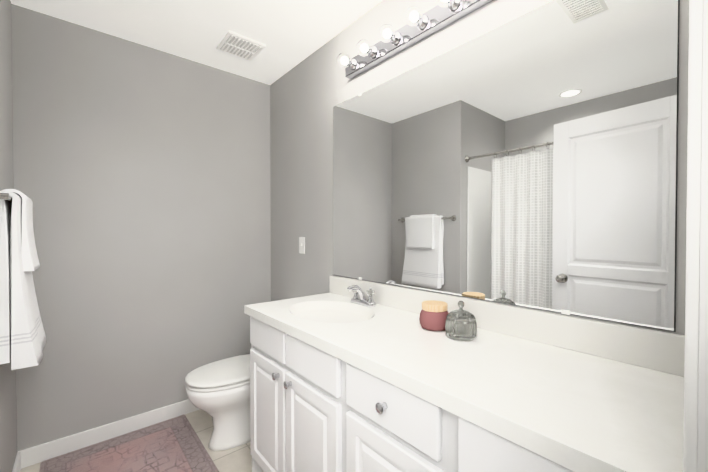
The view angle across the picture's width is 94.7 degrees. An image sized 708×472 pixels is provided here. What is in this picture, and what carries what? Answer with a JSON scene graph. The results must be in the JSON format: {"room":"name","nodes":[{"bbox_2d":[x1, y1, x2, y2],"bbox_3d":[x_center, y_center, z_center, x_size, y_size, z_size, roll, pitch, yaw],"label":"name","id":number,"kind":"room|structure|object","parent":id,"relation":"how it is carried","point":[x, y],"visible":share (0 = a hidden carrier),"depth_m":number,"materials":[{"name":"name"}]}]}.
{"room":"bathroom","nodes":[
{"label":"bathroom","id":0,"kind":"room"},
{"bbox_2d":[0,0,16,471],"bbox_3d":[-1.837,0.020,1.107,0.870,2.440,0.840,-1,1,-41],"label":"wall","id":1,"kind":"structure","parent":0,"point":[8,425],"depth_m":1.53,"materials":[{"name":"paint"}]},
{"bbox_2d":[12,450,22,471],"bbox_3d":[-1.489,1.189,1.392,0.018,0.095,0.824,-1,1,-41],"label":"baseboard","id":2,"kind":"structure","parent":1,"relation":"attached to","point":[18,464],"depth_m":1.68,"materials":[{"name":"white wood"}]},
{"bbox_2d":[0,189,45,369],"bbox_3d":[-1.424,0.160,1.401,0.134,0.694,0.667,-1,1,-41],"label":"towel","id":3,"kind":"object","parent":1,"relation":"attached to","point":[22,339],"visible":1,"depth_m":1.25,"materials":[{"name":"white fabric"}]},
{"bbox_2d":[20,409,251,471],"bbox_3d":[-0.428,1.297,0.592,2.560,0.100,3.720,-1,1,-41],"label":"floor","id":4,"kind":"structure","parent":0,"point":[237,459],"depth_m":1.85,"materials":[{"name":"tile"}]},
{"bbox_2d":[39,415,218,471],"bbox_3d":[-0.963,1.231,1.456,0.712,0.008,1.430,-1,1,-41],"label":"rug","id":5,"kind":"object","parent":4,"relation":"on","point":[175,444],"visible":1,"depth_m":1.82,"materials":[{"name":"fabric"}]},
{"bbox_2d":[185,354,249,450],"bbox_3d":[-0.653,0.861,2.046,0.733,0.735,0.456,-1,1,-41],"label":"toilet","id":6,"kind":"object","parent":4,"relation":"on","point":[218,391],"visible":0.46,"depth_m":1.88,"materials":[{"name":"white ceramic"}]},
{"bbox_2d":[244,275,684,471],"bbox_3d":[0.163,0.746,1.234,0.571,0.985,1.593,-1,1,-41],"label":"bathroom vanity","id":7,"kind":"object","parent":4,"relation":"on","point":[349,375],"visible":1,"depth_m":0.94,"materials":[{"name":"white wood"}]},
{"bbox_2d":[347,284,376,307],"bbox_3d":[0.019,0.300,1.667,0.128,0.105,0.170,-1,1,-41],"label":"faucet","id":8,"kind":"object","parent":7,"relation":"on","point":[356,302],"depth_m":1.66,"materials":[{"name":"silver metal"}]},
{"bbox_2d":[419,300,448,330],"bbox_3d":[0.313,0.308,1.267,0.116,0.098,0.116,-1,1,-41],"label":"candle","id":9,"kind":"object","parent":7,"relation":"on","point":[433,315],"visible":0.94,"depth_m":1.22,"materials":[{"name":"red wax"}]},
{"bbox_2d":[445,301,476,340],"bbox_3d":[0.381,0.294,1.160,0.108,0.129,0.108,-1,1,-41],"label":"glass jar","id":10,"kind":"object","parent":7,"relation":"on","point":[461,324],"visible":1,"depth_m":1.12,"materials":[{"name":"grey"}]},
{"bbox_2d":[11,4,270,451],"bbox_3d":[-1.599,0.010,1.944,2.560,2.440,0.120,-1,1,-41],"label":"wall","id":11,"kind":"structure","parent":0,"point":[142,177],"depth_m":2.03,"materials":[{"name":"paint"}]},
{"bbox_2d":[23,399,199,467],"bbox_3d":[-1.224,1.179,2.188,1.450,0.095,0.018,-1,1,-41],"label":"baseboard","id":12,"kind":"structure","parent":11,"relation":"attached to","point":[30,456],"depth_m":1.95,"materials":[{"name":"white wood"}]},
{"bbox_2d":[10,0,382,84],"bbox_3d":[-0.428,-1.243,0.560,2.560,0.100,3.720,-1,1,-41],"label":"ceiling","id":13,"kind":"structure","parent":0,"point":[290,34],"depth_m":1.86,"materials":[{"name":"paint"}]},
{"bbox_2d":[216,31,265,60],"bbox_3d":[-0.722,-1.201,2.080,0.235,0.019,0.235,-1,1,-41],"label":"ceiling vent","id":14,"kind":"object","parent":13,"relation":"in","point":[237,45],"visible":1,"depth_m":2.06,"materials":[{"name":"white plastic"}]},
{"bbox_2d":[270,0,688,334],"bbox_3d":[0.537,0.018,1.323,0.120,2.440,3.600,-1,1,-41],"label":"wall","id":15,"kind":"structure","parent":0,"point":[309,93],"depth_m":2.07,"materials":[{"name":"paint"}]},
{"bbox_2d":[299,237,304,253],"bbox_3d":[-0.366,0.065,2.275,0.014,0.116,0.072,-1,1,-41],"label":"light switch","id":16,"kind":"object","parent":15,"relation":"attached to","point":[301,245],"visible":1,"depth_m":2.27,"materials":[{"name":"white plastic"}]},
{"bbox_2d":[337,0,493,78],"bbox_3d":[0.330,-0.930,1.345,0.148,0.085,1.245,-1,1,-41],"label":"sconce","id":17,"kind":"object","parent":15,"relation":"attached to","point":[420,26],"visible":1,"depth_m":1.47,"materials":[{"name":"silver metal"}]},
{"bbox_2d":[333,0,679,331],"bbox_3d":[0.361,-0.267,1.426,0.008,1.031,1.504,-1,1,-41],"label":"mirror","id":18,"kind":"object","parent":15,"relation":"attached to","point":[529,159],"visible":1,"depth_m":1.13,"materials":[{"name":"clear glass"}]},
{"bbox_3d":[0.020,0.034,0.052,2.320,2.440,0.240,-1,1,-41],"label":"wall","id":19,"kind":"structure","parent":0,"visible":0},
{"bbox_2d":[683,0,707,471],"bbox_3d":[0.125,0.200,0.143,0.935,2.105,0.270,-1,1,-41],"label":"door frame","id":20,"kind":"structure","parent":19,"relation":"attached to","point":[695,449],"depth_m":0.41,"materials":[{"name":"white wood"}]}
]}

